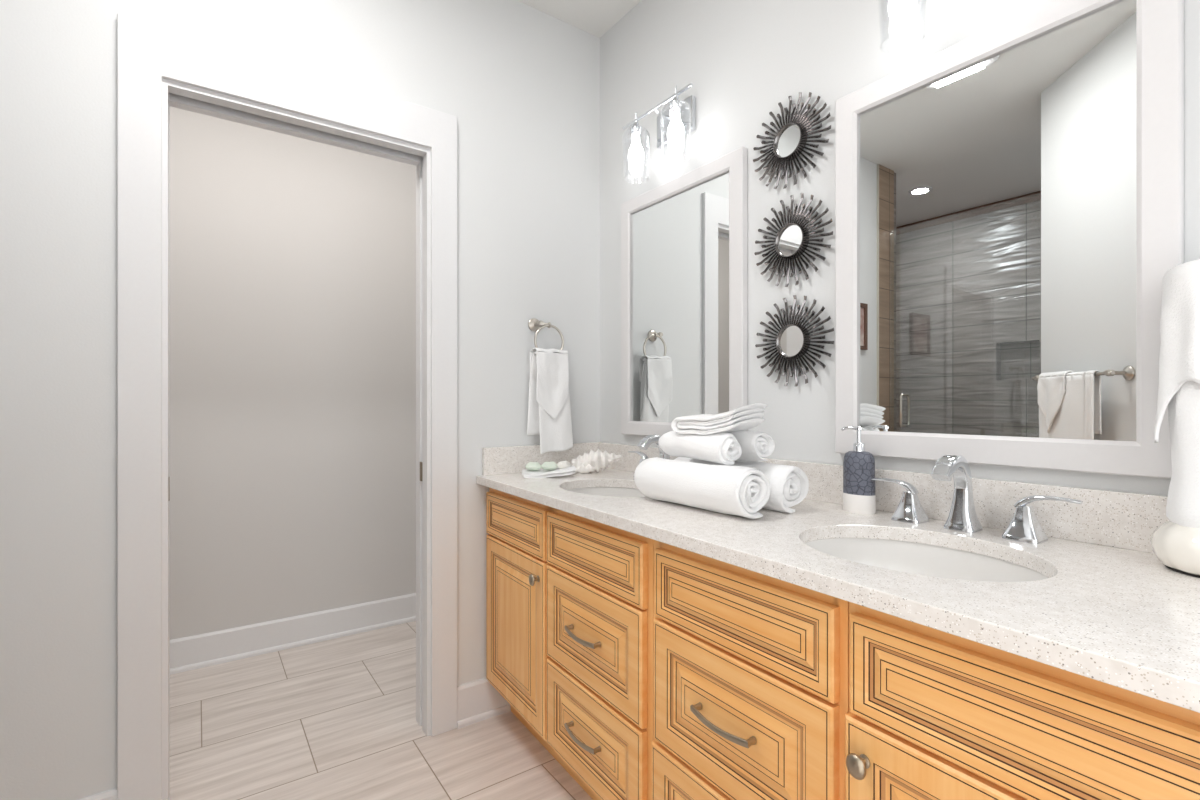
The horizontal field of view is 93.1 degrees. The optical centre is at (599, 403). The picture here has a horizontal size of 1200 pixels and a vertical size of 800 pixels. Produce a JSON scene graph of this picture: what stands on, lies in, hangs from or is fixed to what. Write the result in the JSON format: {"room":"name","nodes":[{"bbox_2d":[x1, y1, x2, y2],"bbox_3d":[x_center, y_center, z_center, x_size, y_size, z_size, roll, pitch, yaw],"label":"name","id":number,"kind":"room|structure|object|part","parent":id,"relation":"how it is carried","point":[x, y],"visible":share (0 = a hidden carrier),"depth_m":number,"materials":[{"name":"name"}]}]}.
{"room":"bathroom","nodes":[
{"label":"bathroom","id":0,"kind":"room"},
{"bbox_2d":[170,106,415,639],"bbox_3d":[-1.716,-0.205,2.743,2.520,2.810,0.100,0,0,-35],"label":"wall","id":1,"kind":"structure","parent":0,"point":[293,259],"depth_m":2.80,"materials":[{"name":"paint"}]},
{"bbox_2d":[170,593,415,674],"bbox_3d":[-1.639,1.127,2.720,2.420,0.146,0.026,0,0,-35],"label":"baseboard","id":2,"kind":"structure","parent":1,"relation":"attached to","point":[194,652],"depth_m":2.79,"materials":[{"name":"paint"}]},
{"bbox_2d":[0,0,599,799],"bbox_3d":[-1.063,-0.205,1.820,2.520,2.810,0.120,0,0,-35],"label":"wall","id":3,"kind":"structure","parent":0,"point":[521,83],"depth_m":1.55,"materials":[{"name":"paint"}]},
{"bbox_2d":[78,788,116,799],"bbox_3d":[-1.596,1.127,1.354,0.683,0.146,0.026,0,0,-35],"label":"baseboard","id":4,"kind":"structure","parent":3,"relation":"attached to","point":[111,794],"depth_m":1.54,"materials":[{"name":"paint"}]},
{"bbox_2d":[117,14,456,799],"bbox_3d":[-0.961,0.068,1.881,0.963,2.264,0.140,0,0,-35],"label":"door frame","id":5,"kind":"structure","parent":3,"relation":"attached to","point":[159,68],"depth_m":1.62,"materials":[{"name":"paint"}]},
{"bbox_3d":[-0.662,0.250,2.103,0.002,0.070,0.027,0,0,-35],"label":"strike plate","id":6,"kind":"part","parent":5,"relation":"part of","materials":[{"name":"metal"}]},
{"bbox_2d":[457,678,510,728],"bbox_3d":[-0.262,1.127,2.298,0.660,0.146,0.026,0,0,-35],"label":"baseboard","id":7,"kind":"structure","parent":3,"relation":"attached to","point":[478,700],"depth_m":2.15,"materials":[{"name":"paint"}]},
{"bbox_2d":[528,318,563,352],"bbox_3d":[-0.217,-0.265,2.299,0.138,0.166,0.074,0,0,-35],"label":"towel ring","id":8,"kind":"object","parent":3,"relation":"attached to","point":[534,324],"visible":0.85,"depth_m":2.29,"materials":[{"name":"silver metal"}]},
{"bbox_2d":[530,348,568,418],"bbox_3d":[-0.203,-0.081,2.275,0.149,0.283,0.064,0,0,-35],"label":"washcloth","id":9,"kind":"object","parent":8,"relation":"hanging from","point":[552,391],"visible":1,"depth_m":2.26,"materials":[{"name":"white fabric"}]},
{"bbox_2d":[527,352,572,453],"bbox_3d":[-0.200,-0.005,2.288,0.188,0.405,0.068,0,0,-35],"label":"hand towel","id":10,"kind":"object","parent":8,"relation":"hanging from","point":[555,434],"visible":0.66,"depth_m":2.27,"materials":[{"name":"white fabric"}]},
{"bbox_2d":[170,621,592,799],"bbox_3d":[-1.138,1.250,0.836,3.980,0.100,4.000,0,0,-35],"label":"floor","id":11,"kind":"structure","parent":0,"point":[333,719],"depth_m":2.04,"materials":[{"name":"tile"}]},
{"bbox_2d":[486,488,653,799],"bbox_3d":[0.028,0.751,1.881,0.533,0.897,1.001,0,0,-33],"label":"vanity cabinet","id":12,"kind":"object","parent":11,"relation":"on","point":[570,597],"visible":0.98,"depth_m":1.61,"materials":[{"name":"brown wood"}]},
{"bbox_3d":[-0.296,0.412,1.967,0.020,0.156,0.469,0,0,-33],"label":"drawer","id":13,"kind":"part","parent":12,"relation":"part of","materials":[{"name":"brown wood"}]},
{"bbox_3d":[-0.295,0.771,1.966,0.020,0.548,0.471,0,0,-33],"label":"door","id":14,"kind":"part","parent":12,"relation":"part of","materials":[{"name":"brown wood"}]},
{"bbox_3d":[-0.207,0.552,1.787,0.030,0.037,0.033,0,0,-33],"label":"knob","id":15,"kind":"part","parent":12,"relation":"part of","materials":[{"name":"silver metal"}]},
{"bbox_3d":[-0.053,0.911,1.550,0.033,0.017,0.154,0,0,-33],"label":"handle","id":16,"kind":"part","parent":12,"relation":"part of","materials":[{"name":"silver metal"}]},
{"bbox_3d":[-0.053,0.635,1.550,0.033,0.017,0.154,0,0,-33],"label":"handle","id":17,"kind":"part","parent":12,"relation":"part of","materials":[{"name":"silver metal"}]},
{"bbox_3d":[-0.026,0.915,1.558,0.020,0.260,0.479,0,0,-33],"label":"drawer","id":18,"kind":"part","parent":12,"relation":"part of","materials":[{"name":"brown wood"}]},
{"bbox_3d":[-0.026,0.636,1.558,0.020,0.279,0.479,0,0,-33],"label":"drawer","id":19,"kind":"part","parent":12,"relation":"part of","materials":[{"name":"brown wood"}]},
{"bbox_3d":[-0.026,0.412,1.556,0.020,0.156,0.482,0,0,-33],"label":"drawer","id":20,"kind":"part","parent":12,"relation":"part of","materials":[{"name":"brown wood"}]},
{"bbox_2d":[476,442,1199,712],"bbox_3d":[0.450,0.235,1.285,0.662,0.136,2.497,0,0,-35],"label":"countertop","id":21,"kind":"structure","parent":12,"relation":"on","point":[1107,610],"depth_m":1.04,"materials":[{"name":"stone"}]},
{"bbox_2d":[522,466,575,477],"bbox_3d":[-0.198,0.255,2.160,0.196,0.038,0.144,0,0,-11],"label":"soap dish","id":22,"kind":"object","parent":21,"relation":"on","point":[541,473],"visible":0.94,"depth_m":2.10,"materials":[{"name":"white ceramic"}]},
{"bbox_2d":[525,462,540,470],"bbox_3d":[-0.253,0.236,2.155,0.061,0.033,0.061,0,0,-22],"label":"soap","id":23,"kind":"object","parent":22,"relation":"on","point":[533,466],"visible":1,"depth_m":2.14,"materials":[{"name":"green wax"}]},
{"bbox_2d":[541,461,556,469],"bbox_3d":[-0.192,0.235,2.161,0.061,0.033,0.061,0,0,28],"label":"soap","id":24,"kind":"object","parent":22,"relation":"on","point":[552,465],"visible":1,"depth_m":2.14,"materials":[{"name":"green wax"}]},
{"bbox_2d":[557,461,571,468],"bbox_3d":[-0.138,0.234,2.175,0.058,0.032,0.059,0,0,-17],"label":"soap","id":25,"kind":"object","parent":22,"relation":"on","point":[562,464],"visible":0.84,"depth_m":2.15,"materials":[{"name":"white wax"}]},
{"bbox_2d":[571,449,621,473],"bbox_3d":[-0.013,0.225,2.260,0.204,0.095,0.105,0,0,1],"label":"conch shell","id":26,"kind":"object","parent":21,"relation":"on","point":[591,462],"visible":0.97,"depth_m":2.23,"materials":[{"name":"white"}]},
{"bbox_2d":[568,487,645,496],"bbox_3d":[0.050,0.382,1.867,0.368,0.158,0.462,0,0,-35],"label":"sink","id":27,"kind":"object","parent":21,"relation":"in","point":[601,491],"visible":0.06,"depth_m":2.06,"materials":[{"name":"ceramic"}]},
{"bbox_2d":[628,435,669,476],"bbox_3d":[0.197,0.191,2.008,0.146,0.164,0.407,0,0,-35],"label":"faucet","id":28,"kind":"object","parent":21,"relation":"on","point":[648,440],"visible":0.3,"depth_m":1.99,"materials":[{"name":"silver metal"}]},
{"bbox_3d":[0.144,0.196,2.154,0.024,0.032,0.107,0,0,-35],"label":"lever","id":29,"kind":"part","parent":28,"relation":"part of","materials":[{"name":"silver metal"}]},
{"bbox_3d":[0.197,0.191,2.008,0.145,0.164,0.062,0,0,-35],"label":"spout","id":30,"kind":"part","parent":28,"relation":"part of","materials":[{"name":"silver metal"}]},
{"bbox_2d":[634,457,770,518],"bbox_3d":[0.240,0.211,1.493,0.117,0.122,0.423,0,0,-35],"label":"rolled towel","id":31,"kind":"object","parent":21,"relation":"on","point":[742,491],"visible":1,"depth_m":1.39,"materials":[{"name":"white fabric"}]},
{"bbox_2d":[658,431,741,464],"bbox_3d":[0.258,0.113,1.527,0.090,0.082,0.278,0,0,-35],"label":"rolled towel","id":32,"kind":"object","parent":31,"relation":"on","point":[719,447],"visible":0.95,"depth_m":1.45,"materials":[{"name":"white fabric"}]},
{"bbox_2d":[671,403,766,434],"bbox_3d":[0.314,0.039,1.518,0.148,0.083,0.207,0,0,-41],"label":"folded washcloth","id":33,"kind":"object","parent":32,"relation":"on","point":[743,418],"visible":1,"depth_m":1.47,"materials":[{"name":"white fabric"}]},
{"bbox_2d":[674,457,808,512],"bbox_3d":[0.370,0.212,1.581,0.123,0.120,0.414,0,0,-35],"label":"rolled towel","id":34,"kind":"object","parent":21,"relation":"on","point":[789,485],"visible":0.29,"depth_m":1.43,"materials":[{"name":"white fabric"}]},
{"bbox_2d":[722,431,774,461],"bbox_3d":[0.349,0.111,1.567,0.086,0.084,0.269,0,0,-35],"label":"rolled towel","id":35,"kind":"object","parent":34,"relation":"on","point":[755,446],"visible":0.36,"depth_m":1.47,"materials":[{"name":"white fabric"}]},
{"bbox_2d":[841,426,875,513],"bbox_3d":[0.655,0.164,1.439,0.058,0.216,0.082,0,0,-35],"label":"soap dispenser","id":36,"kind":"object","parent":21,"relation":"on","point":[859,497],"visible":0.98,"depth_m":1.41,"materials":[{"name":"blue ceramic"}]},
{"bbox_2d":[843,451,874,495],"bbox_3d":[0.655,0.173,1.438,0.058,0.108,0.080,0,0,-35],"label":"decorative sleeve","id":37,"kind":"object","parent":36,"relation":"attached to","point":[858,466],"depth_m":1.41,"materials":[{"name":"blue ceramic"}]},
{"bbox_2d":[805,538,1047,581],"bbox_3d":[0.594,0.382,1.076,0.394,0.158,0.469,0,0,-35],"label":"sink","id":38,"kind":"object","parent":21,"relation":"in","point":[908,557],"visible":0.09,"depth_m":1.22,"materials":[{"name":"ceramic"}]},
{"bbox_2d":[871,455,1082,543],"bbox_3d":[0.757,0.191,1.212,0.146,0.164,0.407,0,0,-35],"label":"faucet","id":39,"kind":"object","parent":21,"relation":"on","point":[1024,526],"visible":1,"depth_m":1.21,"materials":[{"name":"silver metal"}]},
{"bbox_3d":[0.704,0.196,1.358,0.024,0.032,0.107,0,0,-35],"label":"lever","id":40,"kind":"part","parent":39,"relation":"part of","materials":[{"name":"silver metal"}]},
{"bbox_3d":[0.725,0.238,1.328,0.064,0.068,0.064,0,0,-35],"label":"handle","id":41,"kind":"part","parent":39,"relation":"part of","materials":[{"name":"silver metal"}]},
{"bbox_3d":[0.756,0.191,1.212,0.145,0.164,0.062,0,0,-35],"label":"spout","id":42,"kind":"part","parent":39,"relation":"part of","materials":[{"name":"silver metal"}]},
{"bbox_3d":[0.856,0.238,1.144,0.064,0.068,0.064,0,0,-35],"label":"handle","id":43,"kind":"part","parent":39,"relation":"part of","materials":[{"name":"silver metal"}]},
{"bbox_3d":[0.877,0.196,1.114,0.024,0.032,0.107,0,0,-35],"label":"lever","id":44,"kind":"part","parent":39,"relation":"part of","materials":[{"name":"silver metal"}]},
{"bbox_2d":[1150,521,1199,577],"bbox_3d":[0.997,0.234,0.912,0.162,0.078,0.165,0,0,-35],"label":"vase","id":45,"kind":"object","parent":21,"relation":"on","point":[1177,546],"visible":0.89,"depth_m":0.91,"materials":[{"name":"ceramic"}]},
{"bbox_2d":[1166,381,1199,528],"bbox_3d":[0.998,0.024,0.910,0.124,0.461,0.126,0,0,-35],"label":"towel","id":46,"kind":"object","parent":45,"relation":"in","point":[1183,499],"visible":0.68,"depth_m":0.91,"materials":[{"name":"white fabric"}]},
{"bbox_2d":[1154,259,1199,442],"bbox_3d":[0.996,-0.084,0.913,0.144,0.298,0.146,0,0,-15],"label":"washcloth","id":47,"kind":"object","parent":46,"relation":"on","point":[1179,357],"visible":0.96,"depth_m":0.92,"materials":[{"name":"white fabric"}]},
{"bbox_2d":[652,540,848,799],"bbox_3d":[0.443,0.751,1.251,0.533,0.897,0.503,0,0,-33],"label":"vanity cabinet","id":48,"kind":"object","parent":11,"relation":"on","point":[751,668],"visible":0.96,"depth_m":1.08,"materials":[{"name":"brown wood"}]},
{"bbox_3d":[0.256,0.915,1.129,0.020,0.260,0.473,0,0,-33],"label":"drawer","id":49,"kind":"part","parent":48,"relation":"part of","materials":[{"name":"brown wood"}]},
{"bbox_3d":[0.235,0.629,1.113,0.033,0.017,0.156,0,0,-33],"label":"handle","id":50,"kind":"part","parent":48,"relation":"part of","materials":[{"name":"silver metal"}]},
{"bbox_3d":[0.258,0.636,1.125,0.020,0.279,0.465,0,0,-33],"label":"drawer","id":51,"kind":"part","parent":48,"relation":"part of","materials":[{"name":"brown wood"}]},
{"bbox_3d":[0.260,0.412,1.123,0.020,0.156,0.462,0,0,-33],"label":"drawer","id":52,"kind":"part","parent":48,"relation":"part of","materials":[{"name":"brown wood"}]},
{"bbox_2d":[845,602,1199,799],"bbox_3d":[0.846,0.751,0.641,0.530,0.897,0.955,0,0,-33],"label":"vanity cabinet","id":53,"kind":"object","parent":11,"relation":"on","point":[934,714],"visible":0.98,"depth_m":0.74,"materials":[{"name":"brown wood"}]},
{"bbox_3d":[0.397,0.552,0.870,0.030,0.037,0.033,0,0,-33],"label":"knob","id":54,"kind":"part","parent":53,"relation":"part of","materials":[{"name":"silver metal"}]},
{"bbox_3d":[0.524,0.771,0.721,0.020,0.548,0.461,0,0,-33],"label":"door","id":55,"kind":"part","parent":53,"relation":"part of","materials":[{"name":"brown wood"}]},
{"bbox_3d":[0.675,0.686,0.529,0.020,0.767,0.955,0,0,-33],"label":"frame","id":56,"kind":"part","parent":53,"relation":"part of","materials":[{"name":"brown wood"}]},
{"bbox_2d":[517,0,640,37],"bbox_3d":[-1.171,-1.660,0.813,4.100,0.100,4.000,0,0,-35],"label":"ceiling","id":57,"kind":"structure","parent":0,"point":[594,17],"depth_m":2.33,"materials":[{"name":"paint"}]},
{"bbox_2d":[600,0,1199,495],"bbox_3d":[0.453,-0.205,1.963,0.120,2.810,4.000,0,0,-35],"label":"wall","id":58,"kind":"structure","parent":0,"point":[741,59],"depth_m":1.75,"materials":[{"name":"paint"}]},
{"bbox_2d":[622,83,695,179],"bbox_3d":[0.220,-0.966,2.046,0.161,0.253,0.370,0,0,-35],"label":"vanity light","id":59,"kind":"object","parent":58,"relation":"attached to","point":[678,121],"visible":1,"depth_m":2.03,"materials":[{"name":"glass"}]},
{"bbox_3d":[0.135,-0.933,2.119,0.106,0.188,0.106,0,0,-35],"label":"lamp shade","id":60,"kind":"part","parent":59,"relation":"part of","materials":[{"name":"clear glass"}]},
{"bbox_3d":[0.135,-0.943,2.119,0.060,0.105,0.060,0,0,-35],"label":"bulb","id":61,"kind":"part","parent":59,"relation":"part of","materials":[{"name":"white glass"}]},
{"bbox_3d":[0.232,-1.049,2.055,0.092,0.026,0.012,0,0,-35],"label":"arm","id":62,"kind":"part","parent":59,"relation":"part of","materials":[{"name":"silver metal"}]},
{"bbox_3d":[0.260,-0.933,1.942,0.106,0.188,0.106,0,0,-35],"label":"lamp shade","id":63,"kind":"part","parent":59,"relation":"part of","materials":[{"name":"clear glass"}]},
{"bbox_3d":[0.260,-0.943,1.942,0.060,0.105,0.060,0,0,-35],"label":"bulb","id":64,"kind":"part","parent":59,"relation":"part of","materials":[{"name":"white glass"}]},
{"bbox_2d":[621,147,747,435],"bbox_3d":[0.280,-0.349,2.079,0.025,0.946,0.639,0,0,-35],"label":"wall mirror","id":65,"kind":"object","parent":58,"relation":"attached to","point":[684,240],"visible":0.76,"depth_m":2.03,"materials":[{"name":"paint"}]},
{"bbox_2d":[631,172,728,422],"bbox_3d":[0.282,-0.349,2.084,0.008,0.840,0.528,0,0,-35],"label":"mirror glass","id":66,"kind":"object","parent":65,"relation":"attached to","point":[680,235],"depth_m":2.06,"materials":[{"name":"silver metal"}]},
{"bbox_2d":[753,92,830,188],"bbox_3d":[0.560,-0.776,1.680,0.027,0.267,0.268,0,0,-35],"label":"sunburst mirror","id":67,"kind":"object","parent":58,"relation":"attached to","point":[790,140],"visible":1,"depth_m":1.67,"materials":[{"name":"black metal"}]},
{"bbox_2d":[776,125,799,156],"bbox_3d":[0.561,-0.776,1.680,0.008,0.090,0.090,0,0,-35],"label":"mirror glass","id":68,"kind":"object","parent":67,"relation":"attached to","point":[788,136],"depth_m":1.68,"materials":[{"name":"silver metal"}]},
{"bbox_3d":[0.560,-0.776,1.679,0.026,0.104,0.104,0,0,-35],"label":"ring frame","id":69,"kind":"part","parent":67,"relation":"part of","materials":[{"name":"brown metal"}]},
{"bbox_2d":[754,193,832,286],"bbox_3d":[0.564,-0.481,1.675,0.027,0.267,0.268,0,0,-35],"label":"sunburst mirror","id":70,"kind":"object","parent":58,"relation":"attached to","point":[791,241],"visible":1,"depth_m":1.67,"materials":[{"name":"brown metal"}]},
{"bbox_2d":[778,225,801,255],"bbox_3d":[0.564,-0.481,1.675,0.008,0.090,0.090,0,0,-35],"label":"mirror glass","id":71,"kind":"object","parent":70,"relation":"attached to","point":[789,236],"depth_m":1.67,"materials":[{"name":"silver metal"}]},
{"bbox_3d":[0.563,-0.481,1.674,0.026,0.104,0.104,0,0,-35],"label":"ring frame","id":72,"kind":"part","parent":70,"relation":"part of","materials":[{"name":"brown metal"}]},
{"bbox_2d":[755,295,833,386],"bbox_3d":[0.566,-0.185,1.672,0.032,0.268,0.268,0,0,-32],"label":"sunburst mirror","id":73,"kind":"object","parent":58,"relation":"attached to","point":[792,340],"visible":1,"depth_m":1.66,"materials":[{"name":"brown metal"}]},
{"bbox_2d":[779,326,802,355],"bbox_3d":[0.566,-0.185,1.672,0.008,0.090,0.090,0,3,-35],"label":"mirror glass","id":74,"kind":"object","parent":73,"relation":"attached to","point":[790,337],"depth_m":1.67,"materials":[{"name":"silver metal"}]},
{"bbox_3d":[0.566,-0.185,1.671,0.026,0.104,0.104,0,3,-35],"label":"ring frame","id":75,"kind":"part","parent":73,"relation":"part of","materials":[{"name":"brown metal"}]},
{"bbox_2d":[598,442,1169,552],"bbox_3d":[0.713,0.220,1.471,0.019,0.106,2.497,0,0,-35],"label":"backsplash","id":76,"kind":"structure","parent":58,"relation":"attached to","point":[1119,519],"depth_m":1.21,"materials":[{"name":"stone"}]},
{"bbox_2d":[878,0,926,49],"bbox_3d":[0.787,-0.966,1.246,0.161,0.253,0.370,0,0,-35],"label":"vanity light","id":77,"kind":"object","parent":58,"relation":"attached to","point":[899,11],"visible":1,"depth_m":1.30,"materials":[{"name":"white glass"}]},
{"bbox_3d":[0.702,-0.943,1.318,0.060,0.105,0.060,0,0,-35],"label":"bulb","id":78,"kind":"part","parent":77,"relation":"part of","materials":[{"name":"white glass"}]},
{"bbox_2d":[835,0,1183,478],"bbox_3d":[0.843,-0.347,1.283,0.025,0.962,0.668,0,0,-35],"label":"wall mirror","id":79,"kind":"object","parent":58,"relation":"attached to","point":[1009,198],"visible":0.88,"depth_m":1.21,"materials":[{"name":"paint"}]}
]}

